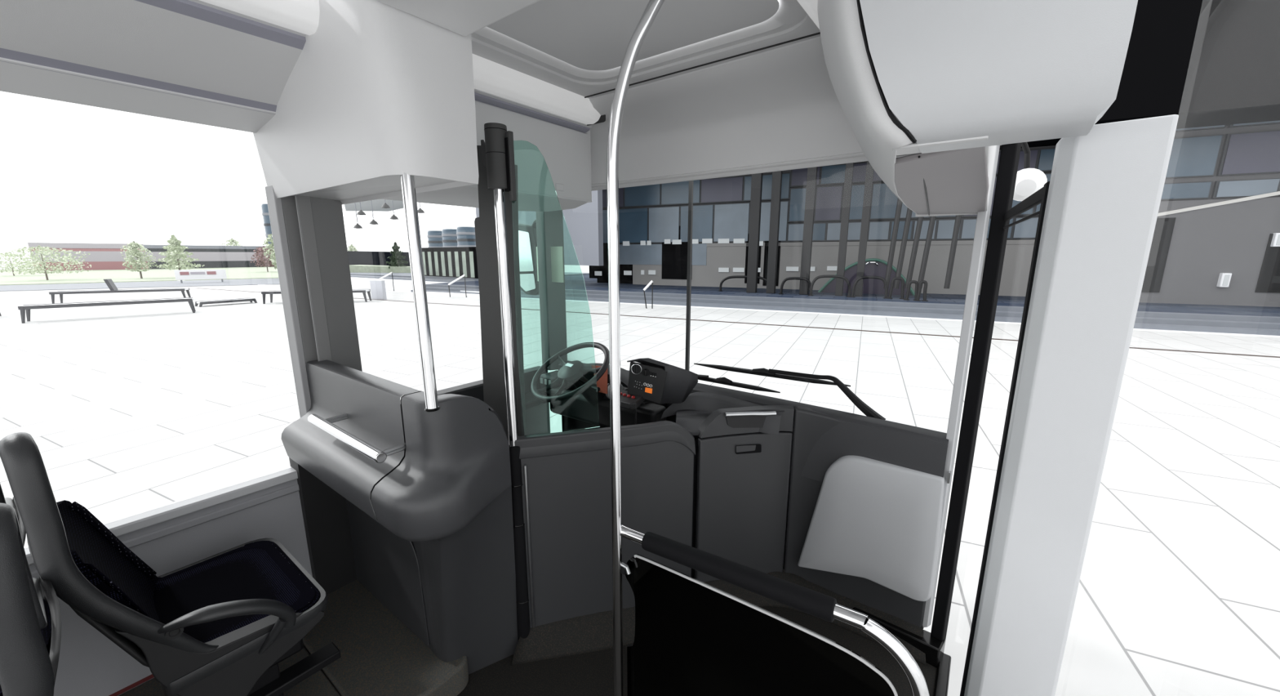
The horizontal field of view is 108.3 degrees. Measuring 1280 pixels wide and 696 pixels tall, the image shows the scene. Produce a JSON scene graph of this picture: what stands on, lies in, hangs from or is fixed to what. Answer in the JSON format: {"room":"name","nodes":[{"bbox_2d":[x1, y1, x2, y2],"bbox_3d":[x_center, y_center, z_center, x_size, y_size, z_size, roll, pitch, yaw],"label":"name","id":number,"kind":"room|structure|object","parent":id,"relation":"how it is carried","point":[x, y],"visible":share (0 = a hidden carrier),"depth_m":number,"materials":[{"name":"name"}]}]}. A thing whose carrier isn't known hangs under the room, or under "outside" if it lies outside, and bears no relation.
{"room":"bus interior","nodes":[
{"label":"bus interior","id":0,"kind":"room"},
{"bbox_2d":[23,457,356,695],"bbox_3d":[-2.008,0.913,1.160,0.100,0.670,2.320,8,14,36],"label":"wall","id":1,"kind":"structure","parent":0,"point":[290,505],"depth_m":1.69,"materials":[{"name":"grey plastic"}]},
{"bbox_2d":[118,645,340,695],"bbox_3d":[-1.696,1.361,0.826,0.980,0.105,2.028,8,14,36],"label":"floor","id":2,"kind":"structure","parent":1,"relation":"attached to","point":[317,683],"depth_m":1.58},
{"bbox_2d":[0,483,26,545],"bbox_3d":[-1.660,0.717,0.992,0.571,1.091,0.500,8,14,36],"label":"seat","id":3,"kind":"object","parent":2,"relation":"on","point":[9,500],"visible":0.19,"depth_m":1.12,"materials":[{"name":"plastic"}]},
{"bbox_2d":[0,502,61,695],"bbox_3d":[-1.218,0.775,0.706,0.468,1.091,0.500,8,14,36],"label":"seat","id":4,"kind":"object","parent":2,"relation":"on","point":[30,615],"visible":1,"depth_m":0.68,"materials":[{"name":"plastic"}]},
{"bbox_2d":[0,431,341,695],"bbox_3d":[-1.263,0.648,1.310,0.626,1.091,0.500,8,14,36],"label":"seat","id":5,"kind":"object","parent":2,"relation":"on","point":[223,623],"visible":1,"depth_m":1.23,"materials":[{"name":"grey plastic"}]},
{"bbox_2d":[153,540,320,642],"bbox_3d":[-1.250,0.752,1.401,0.536,0.030,0.348,8,14,36],"label":"cushion","id":6,"kind":"object","parent":5,"relation":"on","point":[252,569],"depth_m":1.41,"materials":[{"name":"fabric"}]},
{"bbox_2d":[157,537,328,695],"bbox_3d":[-1.246,0.786,1.414,0.564,0.088,0.362,8,14,36],"label":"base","id":7,"kind":"object","parent":5,"relation":"on","point":[262,567],"depth_m":1.37,"materials":[{"name":"grey plastic"}]},
{"bbox_2d":[264,185,362,417],"bbox_3d":[-1.288,-0.087,1.896,0.128,1.080,0.235,8,14,36],"label":"window pillar","id":8,"kind":"structure","parent":1,"relation":"on","point":[308,233],"depth_m":1.82,"materials":[{"name":"grey plastic"}]},
{"bbox_2d":[302,578,468,695],"bbox_3d":[-1.043,1.161,1.804,0.825,0.110,0.350,8,14,36],"label":"floor","id":9,"kind":"structure","parent":1,"relation":"attached to","point":[380,655],"depth_m":1.69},
{"bbox_2d":[253,0,478,204],"bbox_3d":[-0.934,-0.734,1.479,0.972,0.448,0.280,8,14,36],"label":"panel","id":10,"kind":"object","parent":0,"point":[380,92],"depth_m":1.23,"materials":[{"name":"white plastic"}]},
{"bbox_2d":[377,365,550,481],"bbox_3d":[-0.859,0.630,2.538,0.250,0.860,1.150,8,14,36],"label":"wall","id":11,"kind":"structure","parent":0,"point":[537,411],"depth_m":2.78,"materials":[{"name":"grey plastic"}]},
{"bbox_2d":[518,218,539,294],"bbox_3d":[-0.695,-0.642,3.014,0.316,0.590,0.065,8,14,36],"label":"mirror","id":12,"kind":"object","parent":11,"relation":"attached to","point":[527,237],"visible":0.52,"depth_m":3.01,"materials":[{"name":"mirror"}]},
{"bbox_2d":[520,273,535,291],"bbox_3d":[-0.745,-0.433,3.054,0.161,0.118,0.003,8,14,36],"label":"mirror","id":13,"kind":"object","parent":12,"relation":"attached to","point":[527,281],"depth_m":3.05,"materials":[{"name":"teal mirror"}]},
{"bbox_2d":[536,246,564,282],"bbox_3d":[-0.542,-0.502,2.777,0.228,0.209,0.004,8,14,36],"label":"card","id":14,"kind":"object","parent":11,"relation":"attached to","point":[557,252],"visible":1,"depth_m":2.74,"materials":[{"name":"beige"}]},
{"bbox_2d":[535,209,567,369],"bbox_3d":[-0.524,-0.351,2.848,0.128,0.980,0.148,8,14,36],"label":"trim","id":15,"kind":"structure","parent":11,"relation":"attached to","point":[549,224],"depth_m":2.81,"materials":[{"name":"grey plastic"}]},
{"bbox_2d":[0,0,1002,211],"bbox_3d":[-0.619,-0.610,0.620,2.565,0.510,3.622,8,14,36],"label":"ceiling","id":16,"kind":"structure","parent":0,"point":[717,88],"depth_m":1.48,"materials":[{"name":"white plastic"}]},
{"bbox_2d":[199,0,319,35],"bbox_3d":[-1.492,-0.713,0.394,0.120,0.086,2.154,8,14,36],"label":"ceiling lamp","id":17,"kind":"object","parent":16,"relation":"attached to","point":[302,16],"visible":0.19,"depth_m":1.16,"materials":[{"name":"white plastic"}]},
{"bbox_2d":[471,53,605,125],"bbox_3d":[-0.452,-0.988,1.753,0.120,0.086,0.839,8,14,36],"label":"ceiling lamp","id":18,"kind":"object","parent":16,"relation":"attached to","point":[490,77],"visible":0.59,"depth_m":1.76,"materials":[{"name":"white plastic"}]},
{"bbox_2d":[567,180,693,370],"bbox_3d":[0.362,-0.301,2.272,2.155,1.110,0.124,8,14,36],"label":"window frame","id":19,"kind":"structure","parent":16,"relation":"attached to","point":[691,182],"depth_m":2.40,"materials":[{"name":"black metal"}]},
{"bbox_2d":[697,373,780,392],"bbox_3d":[0.347,0.187,2.426,0.785,0.104,0.046,8,14,34],"label":"windscreen wiper","id":20,"kind":"object","parent":19,"relation":"attached to","point":[724,380],"visible":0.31,"depth_m":2.33,"materials":[{"name":"black plastic"}]},
{"bbox_2d":[693,363,885,419],"bbox_3d":[0.657,0.183,2.191,0.932,0.189,0.046,9,14,38],"label":"windscreen wiper","id":21,"kind":"object","parent":19,"relation":"attached to","point":[863,406],"visible":0.94,"depth_m":2.09,"materials":[{"name":"black plastic"}]},
{"bbox_2d":[796,0,819,29],"bbox_3d":[0.398,-0.852,1.079,0.074,0.057,0.740,8,14,36],"label":"ceiling lamp","id":22,"kind":"object","parent":16,"relation":"attached to","point":[810,6],"visible":0.02,"depth_m":1.14,"materials":[{"name":"white plastic"}]},
{"bbox_2d":[817,0,1137,217],"bbox_3d":[0.693,-0.666,1.169,0.532,0.578,1.067,6,13,27],"label":"cover","id":23,"kind":"object","parent":16,"relation":"attached to","point":[963,79],"visible":0.98,"depth_m":0.75,"materials":[{"name":"white plastic"}]},
{"bbox_2d":[1013,142,1047,200],"bbox_3d":[1.349,-0.694,1.678,0.276,0.302,0.109,-3,12,-16],"label":"mirror","id":24,"kind":"object","parent":16,"relation":"attached to","point":[1028,180],"visible":0.61,"depth_m":1.69,"materials":[{"name":"white paint"}]},
{"bbox_2d":[457,605,937,695],"bbox_3d":[-0.643,1.410,1.000,2.470,0.060,3.550,8,14,36],"label":"floor","id":25,"kind":"structure","parent":0,"point":[592,673],"depth_m":1.75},
{"bbox_2d":[280,359,517,673],"bbox_3d":[-0.866,0.651,1.738,0.984,1.135,0.451,8,14,36],"label":"console","id":26,"kind":"object","parent":25,"relation":"on","point":[433,540],"visible":0.99,"depth_m":1.54,"materials":[{"name":"grey plastic"}]},
{"bbox_2d":[400,172,439,411],"bbox_3d":[-0.595,-0.141,1.255,0.042,0.635,0.081,-7,13,-30],"label":"pole","id":27,"kind":"object","parent":26,"relation":"on","point":[407,181],"visible":0.99,"depth_m":1.24,"materials":[{"name":"silver metal"}]},
{"bbox_2d":[480,122,534,641],"bbox_3d":[-0.487,0.242,1.679,0.177,1.940,0.071,8,14,36],"label":"pole","id":28,"kind":"object","parent":25,"relation":"on","point":[497,148],"visible":0.84,"depth_m":1.59,"materials":[{"name":"silver metal"}]},
{"bbox_2d":[511,140,599,435],"bbox_3d":[-0.294,-0.181,1.633,0.294,1.017,0.005,-4,12,-20],"label":"glass screen","id":29,"kind":"object","parent":28,"relation":"on","point":[513,140],"visible":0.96,"depth_m":1.65,"materials":[{"name":"teal glass"}]},
{"bbox_2d":[510,420,695,626],"bbox_3d":[-0.119,0.703,1.860,0.741,0.815,0.063,-4,12,-20],"label":"door","id":30,"kind":"structure","parent":28,"relation":"attached to","point":[568,473],"depth_m":1.82,"materials":[{"name":"grey plastic"}]},
{"bbox_2d":[606,0,665,695],"bbox_3d":[0.007,0.229,1.194,0.208,2.178,0.069,0,11,-1],"label":"pole","id":31,"kind":"object","parent":25,"relation":"on","point":[653,6],"visible":1,"depth_m":1.12,"materials":[{"name":"silver metal"}]},
{"bbox_2d":[511,568,926,664],"bbox_3d":[0.309,1.122,1.970,1.612,0.122,0.413,0,11,0],"label":"trim","id":32,"kind":"structure","parent":25,"relation":"on","point":[592,632],"depth_m":1.86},
{"bbox_2d":[693,404,794,582],"bbox_3d":[0.458,0.659,2.055,0.442,0.813,0.079,-2,12,-12],"label":"storage cabinet","id":33,"kind":"object","parent":32,"relation":"on","point":[743,471],"visible":0.88,"depth_m":2.03,"materials":[{"name":"grey plastic"}]},
{"bbox_2d":[558,360,948,577],"bbox_3d":[0.075,0.700,2.038,2.010,0.880,1.076,8,14,36],"label":"dashboard","id":34,"kind":"object","parent":25,"relation":"on","point":[911,446],"visible":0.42,"depth_m":1.92,"materials":[{"name":"grey plastic"}]},
{"bbox_2d":[561,414,604,431],"bbox_3d":[-0.132,0.676,2.635,0.850,0.630,0.040,8,14,36],"label":"kickboard","id":35,"kind":"object","parent":34,"relation":"attached to","point":[567,423],"visible":0.02,"depth_m":2.77,"materials":[{"name":"black plastic"}]},
{"bbox_2d":[540,363,666,426],"bbox_3d":[-0.232,0.232,2.571,0.780,0.346,0.240,8,14,36],"label":"cluster","id":36,"kind":"object","parent":34,"relation":"on","point":[578,407],"visible":0.35,"depth_m":2.50,"materials":[{"name":"grey plastic"}]},
{"bbox_2d":[530,342,609,404],"bbox_3d":[-0.316,0.226,2.369,0.474,0.472,0.420,-2,12,-10],"label":"steering wheel","id":37,"kind":"object","parent":36,"relation":"attached to","point":[573,371],"visible":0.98,"depth_m":2.31,"materials":[{"name":"black plastic"}]},
{"bbox_2d":[558,363,644,404],"bbox_3d":[-0.191,0.187,2.506,0.630,0.179,0.201,8,14,36],"label":"hood","id":38,"kind":"object","parent":36,"relation":"attached to","point":[603,383],"depth_m":2.45,"materials":[{"name":"grey plastic"}]},
{"bbox_2d":[620,357,697,424],"bbox_3d":[0.074,0.399,2.229,0.393,0.734,0.288,-1,11,-3],"label":"console","id":39,"kind":"object","parent":34,"relation":"attached to","point":[651,380],"visible":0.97,"depth_m":2.13,"materials":[{"name":"black plastic"}]},
{"bbox_2d":[620,385,644,408],"bbox_3d":[-0.046,0.231,2.188,0.152,0.030,0.288,-1,11,-3],"label":"control panel","id":40,"kind":"object","parent":39,"relation":"attached to","point":[629,400],"depth_m":2.12,"materials":[{"name":"black plastic"}]},
{"bbox_2d":[631,363,641,374],"bbox_3d":[-0.016,0.098,2.126,0.051,0.051,0.004,2,12,10],"label":"vent","id":41,"kind":"object","parent":39,"relation":"attached to","point":[636,368],"depth_m":2.13,"materials":[{"name":"grey plastic"}]},
{"bbox_2d":[626,357,697,403],"bbox_3d":[0.106,0.148,2.156,0.325,0.213,0.078,2,12,10],"label":"hood","id":42,"kind":"object","parent":39,"relation":"attached to","point":[651,380],"depth_m":2.13,"materials":[{"name":"grey plastic"}]},
{"bbox_2d":[675,408,711,435],"bbox_3d":[0.328,0.337,2.069,0.430,0.020,0.329,8,14,36],"label":"tray","id":43,"kind":"object","parent":34,"relation":"on","point":[690,419],"depth_m":2.11,"materials":[{"name":"grey plastic"}]},
{"bbox_2d":[783,405,951,627],"bbox_3d":[0.902,0.688,1.917,0.589,0.811,0.111,8,14,36],"label":"panel","id":44,"kind":"object","parent":34,"relation":"attached to","point":[868,533],"visible":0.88,"depth_m":1.87,"materials":[{"name":"grey plastic"}]},
{"bbox_2d":[620,524,929,695],"bbox_3d":[0.247,0.913,1.127,0.752,0.863,0.052,8,14,34],"label":"barrier","id":45,"kind":"object","parent":25,"relation":"on","point":[693,637],"visible":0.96,"depth_m":1.10,"materials":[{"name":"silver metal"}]},
{"bbox_2d":[853,606,951,695],"bbox_3d":[0.792,1.275,1.542,0.355,0.170,0.965,8,14,36],"label":"trim","id":46,"kind":"structure","parent":25,"relation":"on","point":[933,646],"depth_m":1.79,"materials":[{"name":"black plastic"}]},
{"bbox_2d":[922,145,999,626],"bbox_3d":[1.126,0.230,1.649,0.027,1.793,0.028,-7,13,-31],"label":"trim","id":47,"kind":"structure","parent":46,"relation":"on","point":[983,217],"depth_m":1.60,"materials":[{"name":"grey"}]},
{"bbox_3d":[0.895,1.390,1.350,0.065,0.040,0.750,8,14,36],"label":"trim","id":48,"kind":"structure","parent":25,"relation":"attached to","visible":0},
{"bbox_2d":[930,142,1049,695],"bbox_3d":[0.971,0.346,1.344,0.051,1.990,0.788,7,14,32],"label":"door","id":49,"kind":"structure","parent":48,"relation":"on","point":[1002,212],"depth_m":1.54,"materials":[{"name":"black rubber"}]},
{"bbox_3d":[-0.525,1.029,2.427,0.810,0.120,0.870,8,14,36],"label":"trim","id":50,"kind":"structure","parent":25,"relation":"on","visible":0},
{"bbox_2d":[474,145,526,440],"bbox_3d":[-0.510,0.193,1.772,0.257,1.827,0.065,8,14,36],"label":"pillar","id":51,"kind":"structure","parent":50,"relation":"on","point":[493,367],"depth_m":1.68,"materials":[{"name":"grey plastic"}]},
{"bbox_2d":[964,114,1178,695],"bbox_3d":[0.785,0.518,0.945,0.136,1.810,0.060,8,14,36],"label":"pillar","id":52,"kind":"structure","parent":0,"point":[1106,185],"depth_m":0.83,"materials":[{"name":"grey plastic"}]},
{"label":"outside","id":53,"kind":"structure","parent":0,"visible":0},
{"bbox_2d":[0,260,1279,695],"bbox_3d":[-59.988,-11.716,69.058,340.000,0.300,280.000,8,14,36],"label":"pavement","id":54,"kind":"structure","parent":53,"point":[127,409],"depth_m":6.30,"materials":[{"name":"white concrete"}]},
{"bbox_2d":[17,297,195,323],"bbox_3d":[-17.561,-1.296,15.466,3.844,0.519,0.678,-10,15,-41],"label":"bench","id":55,"kind":"object","parent":54,"relation":"on","point":[24,308],"visible":1,"depth_m":15.04,"materials":[{"name":"white"}]},
{"bbox_2d":[48,278,191,303],"bbox_3d":[-22.882,-2.554,20.468,4.244,1.004,0.668,-6,13,-27],"label":"bench","id":56,"kind":"object","parent":54,"relation":"on","point":[108,282],"visible":0.91,"depth_m":20.18,"materials":[{"name":"white wood"}]},
{"bbox_2d":[195,297,257,306],"bbox_3d":[-17.258,-1.904,19.301,0.579,0.206,1.906,7,13,30],"label":"bench","id":57,"kind":"object","parent":54,"relation":"on","point":[251,300],"visible":0.98,"depth_m":19.12,"materials":[{"name":"white wood"}]},
{"bbox_2d":[220,238,242,245],"bbox_3d":[-71.765,-16.930,81.744,3.378,4.897,3.631,8,14,34],"label":"tree","id":58,"kind":"object","parent":54,"relation":"on","point":[232,241],"visible":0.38,"depth_m":81.04,"materials":[{"name":"green plant"}]},
{"bbox_2d":[261,204,273,246],"bbox_3d":[-79.021,-24.584,100.345,3.704,12.529,3.704,8,14,36],"label":"tower block","id":59,"kind":"object","parent":54,"relation":"on","point":[265,214],"visible":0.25,"depth_m":98.14,"materials":[{"name":"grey glass"}]},
{"bbox_2d":[261,288,371,303],"bbox_3d":[-14.052,-2.489,20.147,4.006,1.004,0.673,-2,12,-12],"label":"bench","id":60,"kind":"object","parent":54,"relation":"on","point":[363,291],"visible":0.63,"depth_m":20.09,"materials":[{"name":"white wood"}]},
{"bbox_2d":[346,244,358,251],"bbox_3d":[-31.250,-9.710,50.405,1.549,3.162,1.542,9,15,39],"label":"tree","id":61,"kind":"object","parent":54,"relation":"on","point":[351,247],"visible":0.27,"depth_m":49.92,"materials":[{"name":"green plant"}]},
{"bbox_2d":[369,279,386,299],"bbox_3d":[-12.105,-2.689,21.376,0.726,0.901,0.196,4,12,19],"label":"information stele","id":62,"kind":"object","parent":54,"relation":"on","point":[378,291],"visible":1,"depth_m":21.28,"materials":[{"name":"grey metal"}]},
{"bbox_2d":[347,250,409,266],"bbox_3d":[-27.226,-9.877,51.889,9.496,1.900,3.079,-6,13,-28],"label":"building","id":63,"kind":"structure","parent":54,"relation":"on","point":[371,258],"depth_m":49.41,"materials":[{"name":"black"}]},
{"bbox_2d":[349,264,410,272],"bbox_3d":[-23.259,-7.007,42.233,6.630,1.100,1.792,2,12,9],"label":"hedge","id":64,"kind":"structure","parent":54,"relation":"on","point":[353,268],"depth_m":41.38,"materials":[{"name":"green plant"}]},
{"bbox_2d":[377,271,394,290],"bbox_3d":[-14.435,-3.768,26.235,1.023,1.091,0.090,3,12,14],"label":"stair handrail","id":65,"kind":"object","parent":54,"relation":"on","point":[381,277],"visible":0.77,"depth_m":26.12,"materials":[{"name":"silver metal"}]},
{"bbox_2d":[386,241,408,268],"bbox_3d":[-21.999,-8.002,41.910,2.179,3.180,2.232,7,13,30],"label":"tree","id":66,"kind":"object","parent":54,"relation":"on","point":[397,256],"visible":0.87,"depth_m":41.59,"materials":[{"name":"green plant"}]},
{"bbox_2d":[426,230,443,247],"bbox_3d":[-47.249,-23.461,107.795,3.945,7.374,3.945,8,14,36],"label":"tower block","id":67,"kind":"object","parent":54,"relation":"on","point":[434,237],"visible":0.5,"depth_m":105.80,"materials":[{"name":"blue glass"}]},
{"bbox_2d":[441,228,457,247],"bbox_3d":[-40.454,-21.850,99.943,4.099,7.327,4.099,8,14,36],"label":"tower block","id":68,"kind":"object","parent":54,"relation":"on","point":[449,236],"visible":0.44,"depth_m":97.88,"materials":[{"name":"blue glass"}]},
{"bbox_2d":[448,274,466,297],"bbox_3d":[-8.920,-3.031,22.531,0.971,1.115,0.090,3,12,14],"label":"stair handrail","id":69,"kind":"object","parent":54,"relation":"on","point":[463,275],"visible":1,"depth_m":22.45,"materials":[{"name":"silver metal"}]},
{"bbox_2d":[456,226,475,247],"bbox_3d":[-34.177,-20.195,91.797,3.945,7.311,3.945,8,14,36],"label":"tower block","id":70,"kind":"object","parent":54,"relation":"on","point":[465,235],"visible":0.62,"depth_m":89.88,"materials":[{"name":"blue glass"}]},
{"bbox_2d":[350,271,589,298],"bbox_3d":[-14.151,-5.715,37.481,31.164,0.450,17.602,8,14,36],"label":"steps","id":71,"kind":"structure","parent":54,"relation":"on","point":[402,281],"depth_m":31.55,"materials":[{"name":"white concrete"}]},
{"bbox_2d":[422,246,478,278],"bbox_3d":[-13.668,-6.046,33.340,8.131,2.360,0.350,9,14,37],"label":"colonnade","id":72,"kind":"object","parent":71,"relation":"on","point":[455,262],"visible":0.71,"depth_m":32.97,"materials":[{"name":"black"}]},
{"bbox_2d":[643,280,653,308],"bbox_3d":[0.314,-2.060,17.803,0.397,1.088,0.090,3,12,14],"label":"stair handrail","id":73,"kind":"object","parent":54,"relation":"on","point":[651,281],"visible":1,"depth_m":17.77,"materials":[{"name":"silver metal"}]},
{"bbox_2d":[201,288,1279,357],"bbox_3d":[4.022,-0.671,13.676,70.000,0.016,0.142,5,13,25],"label":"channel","id":74,"kind":"object","parent":54,"relation":"on","point":[202,288],"visible":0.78,"depth_m":12.84,"materials":[{"name":"grey concrete"}]},
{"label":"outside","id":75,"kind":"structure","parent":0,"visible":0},
{"bbox_2d":[177,274,1279,337],"bbox_3d":[15.048,-2.756,23.117,120.001,0.442,20.250,5,13,25],"label":"road","id":76,"kind":"structure","parent":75,"point":[1235,320],"depth_m":16.55,"materials":[{"name":"asphalt"}]},
{"bbox_2d":[718,275,766,291],"bbox_3d":[4.715,-2.874,20.746,2.439,0.733,0.200,5,13,25],"label":"rack","id":77,"kind":"object","parent":76,"relation":"on","point":[735,276],"visible":0.63,"depth_m":20.87,"materials":[{"name":"black metal"}]},
{"bbox_2d":[778,276,811,294],"bbox_3d":[6.532,-2.591,19.339,1.394,0.742,0.200,5,13,25],"label":"rack","id":78,"kind":"object","parent":76,"relation":"on","point":[784,280],"visible":0.79,"depth_m":19.30,"materials":[{"name":"black metal"}]},
{"bbox_2d":[808,275,850,297],"bbox_3d":[7.652,-2.498,18.578,1.647,0.860,0.200,5,13,25],"label":"rack","id":79,"kind":"object","parent":76,"relation":"on","point":[845,278],"visible":1,"depth_m":18.45,"materials":[{"name":"black metal"}]},
{"bbox_2d":[817,257,915,295],"bbox_3d":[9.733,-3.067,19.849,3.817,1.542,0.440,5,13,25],"label":"pavilion","id":80,"kind":"object","parent":76,"relation":"on","point":[873,266],"visible":0.66,"depth_m":19.71,"materials":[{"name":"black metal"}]},
{"bbox_2d":[850,275,888,298],"bbox_3d":[8.946,-2.369,17.964,1.379,0.851,0.200,5,13,25],"label":"rack","id":81,"kind":"object","parent":76,"relation":"on","point":[882,278],"visible":1,"depth_m":17.82,"materials":[{"name":"black metal"}]},
{"bbox_2d":[888,276,905,298],"bbox_3d":[9.776,-2.280,17.572,0.631,0.834,0.200,5,13,25],"label":"rack","id":82,"kind":"object","parent":76,"relation":"on","point":[900,278],"visible":0.99,"depth_m":17.50,"materials":[{"name":"black metal"}]},
{"bbox_2d":[903,280,918,300],"bbox_3d":[10.038,-2.118,17.022,0.517,0.736,0.200,5,13,25],"label":"rack","id":83,"kind":"object","parent":76,"relation":"on","point":[911,282],"visible":0.85,"depth_m":17.00,"materials":[{"name":"black metal"}]},
{"bbox_2d":[914,280,928,301],"bbox_3d":[10.213,-2.066,16.719,0.432,0.754,0.200,5,13,25],"label":"rack","id":84,"kind":"object","parent":76,"relation":"on","point":[925,288],"visible":1,"depth_m":16.68,"materials":[{"name":"black metal"}]},
{"bbox_2d":[589,0,1279,306],"bbox_3d":[24.169,-6.202,16.071,58.156,9.110,11.500,5,13,25],"label":"building","id":85,"kind":"structure","parent":76,"relation":"on","point":[1212,64],"depth_m":15.98,"materials":[{"name":"concrete"}]},
{"bbox_2d":[475,189,603,265],"bbox_3d":[-6.391,-7.652,26.750,12.555,5.500,0.300,11,16,44],"label":"white hall","id":86,"kind":"object","parent":85,"relation":"attached to","point":[584,224],"visible":0.23,"depth_m":23.39,"materials":[{"name":"grey paint"}]},
{"bbox_2d":[344,199,403,211],"bbox_3d":[-16.770,-9.541,29.534,3.786,0.300,18.382,-7,13,-30],"label":"canopy","id":87,"kind":"object","parent":86,"relation":"attached to","point":[366,206],"visible":0.26,"depth_m":32.75,"materials":[{"name":"grey"}]},
{"bbox_2d":[1216,272,1231,287],"bbox_3d":[19.313,-2.241,15.273,0.216,0.460,0.195,5,13,25],"label":"wall lamp","id":88,"kind":"object","parent":85,"relation":"attached to","point":[1224,280],"visible":1,"depth_m":15.21,"materials":[{"name":"white"}]},
{"bbox_2d":[1222,274,1230,285],"bbox_3d":[19.276,-2.226,15.198,0.116,0.360,0.025,5,13,25],"label":"diffuser","id":89,"kind":"object","parent":88,"relation":"attached to","point":[1225,277],"depth_m":15.19,"materials":[{"name":"grey plastic"}]},
{"bbox_2d":[1270,232,1279,246],"bbox_3d":[20.161,-3.416,14.616,0.196,0.426,0.195,5,13,25],"label":"wall lamp","id":90,"kind":"object","parent":85,"relation":"attached to","point":[1275,242],"visible":1,"depth_m":14.58,"materials":[{"name":"white plastic"}]},
{"bbox_2d":[1275,234,1279,244],"bbox_3d":[20.124,-3.401,14.541,0.096,0.326,0.025,5,13,25],"label":"diffuser","id":91,"kind":"object","parent":90,"relation":"attached to","point":[1277,236],"depth_m":14.55,"materials":[{"name":"grey plastic"}]},
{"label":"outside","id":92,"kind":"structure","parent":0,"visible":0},
{"bbox_2d":[356,201,365,215],"bbox_3d":[-8.540,-5.113,13.963,0.260,2.129,0.260,8,14,36],"label":"hanging lamp","id":93,"kind":"object","parent":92,"point":[360,212],"visible":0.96,"depth_m":14.10,"materials":[{"name":"grey metal"}]},
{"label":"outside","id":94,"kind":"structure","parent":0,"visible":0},
{"bbox_2d":[369,200,378,224],"bbox_3d":[-8.276,-5.011,14.137,0.260,2.399,0.260,8,14,36],"label":"hanging lamp","id":95,"kind":"object","parent":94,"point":[373,221],"visible":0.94,"depth_m":14.29,"materials":[{"name":"grey metal"}]},
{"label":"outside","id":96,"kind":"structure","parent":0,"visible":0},
{"bbox_2d":[390,200,399,219],"bbox_3d":[-7.767,-5.148,14.387,0.260,2.229,0.260,8,14,36],"label":"hanging lamp","id":97,"kind":"object","parent":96,"point":[393,216],"visible":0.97,"depth_m":14.53,"materials":[{"name":"grey metal"}]},
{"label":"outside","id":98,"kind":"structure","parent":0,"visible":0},
{"bbox_2d":[381,199,390,208],"bbox_3d":[-7.946,-5.295,14.262,0.260,1.892,0.260,8,14,36],"label":"hanging lamp","id":99,"kind":"object","parent":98,"point":[384,206],"visible":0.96,"depth_m":14.39,"materials":[{"name":"grey metal"}]},
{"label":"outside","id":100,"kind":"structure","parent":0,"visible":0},
{"bbox_2d":[353,202,363,228],"bbox_3d":[-8.655,-4.903,13.937,0.260,2.531,0.260,8,14,36],"label":"hanging lamp","id":101,"kind":"object","parent":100,"point":[356,226],"visible":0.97,"depth_m":14.11,"materials":[{"name":"grey metal"}]},
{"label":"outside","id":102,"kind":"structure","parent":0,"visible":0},
{"bbox_2d":[0,266,278,284],"bbox_3d":[-56.631,-9.187,55.667,57.738,0.050,39.375,8,14,36],"label":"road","id":103,"kind":"structure","parent":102,"point":[233,273],"depth_m":44.54,"materials":[{"name":"green plant"}]},
{"bbox_2d":[0,253,59,275],"bbox_3d":[-60.031,-8.041,44.429,6.239,2.258,6.007,2,12,11],"label":"tree","id":104,"kind":"object","parent":103,"relation":"on","point":[1,254],"visible":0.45,"depth_m":44.16,"materials":[{"name":"green plant"}]},
{"bbox_2d":[0,244,92,279],"bbox_3d":[-47.142,-6.653,36.264,5.580,2.774,5.515,9,14,37],"label":"tree","id":105,"kind":"object","parent":103,"relation":"on","point":[42,249],"visible":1,"depth_m":36.24,"materials":[{"name":"green plant"}]},
{"bbox_2d":[120,240,155,278],"bbox_3d":[-42.392,-7.425,38.997,2.040,3.204,2.180,3,12,15],"label":"tree","id":106,"kind":"object","parent":103,"relation":"on","point":[135,252],"visible":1,"depth_m":38.75,"materials":[{"name":"green plant"}]},
{"bbox_2d":[27,242,274,271],"bbox_3d":[-67.901,-13.233,67.742,2.793,3.771,26.122,8,14,36],"label":"building","id":107,"kind":"structure","parent":103,"relation":"on","point":[103,255],"depth_m":63.84,"materials":[{"name":"grey"}]},
{"bbox_2d":[153,234,204,270],"bbox_3d":[-40.599,-8.025,40.582,3.203,3.751,3.357,5,13,24],"label":"tree","id":108,"kind":"object","parent":103,"relation":"on","point":[175,255],"visible":1,"depth_m":40.26,"materials":[{"name":"green plant"}]},
{"bbox_2d":[249,245,275,271],"bbox_3d":[-43.519,-10.358,53.919,2.986,3.040,2.800,6,13,26],"label":"tree","id":109,"kind":"object","parent":103,"relation":"on","point":[265,260],"visible":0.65,"depth_m":53.37,"materials":[{"name":"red plant"}]},
{"bbox_2d":[262,233,277,269],"bbox_3d":[-30.251,-7.938,39.127,2.492,4.158,2.464,-6,13,-25],"label":"tree","id":110,"kind":"object","parent":103,"relation":"on","point":[273,259],"visible":0.16,"depth_m":38.28,"materials":[{"name":"green plant"}]},
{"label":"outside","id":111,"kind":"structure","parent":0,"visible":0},
{"bbox_2d":[0,278,279,291],"bbox_3d":[-34.599,-4.145,30.775,19.699,0.030,10.235,-9,15,-39],"label":"road","id":112,"kind":"structure","parent":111,"point":[255,281],"depth_m":31.59,"materials":[{"name":"concrete"}]},
{"bbox_2d":[173,269,226,283],"bbox_3d":[-32.282,-5.260,34.018,2.763,0.970,0.098,-9,14,-37],"label":"banner","id":113,"kind":"object","parent":112,"relation":"on","point":[180,275],"visible":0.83,"depth_m":33.96,"materials":[{"name":"white paint"}]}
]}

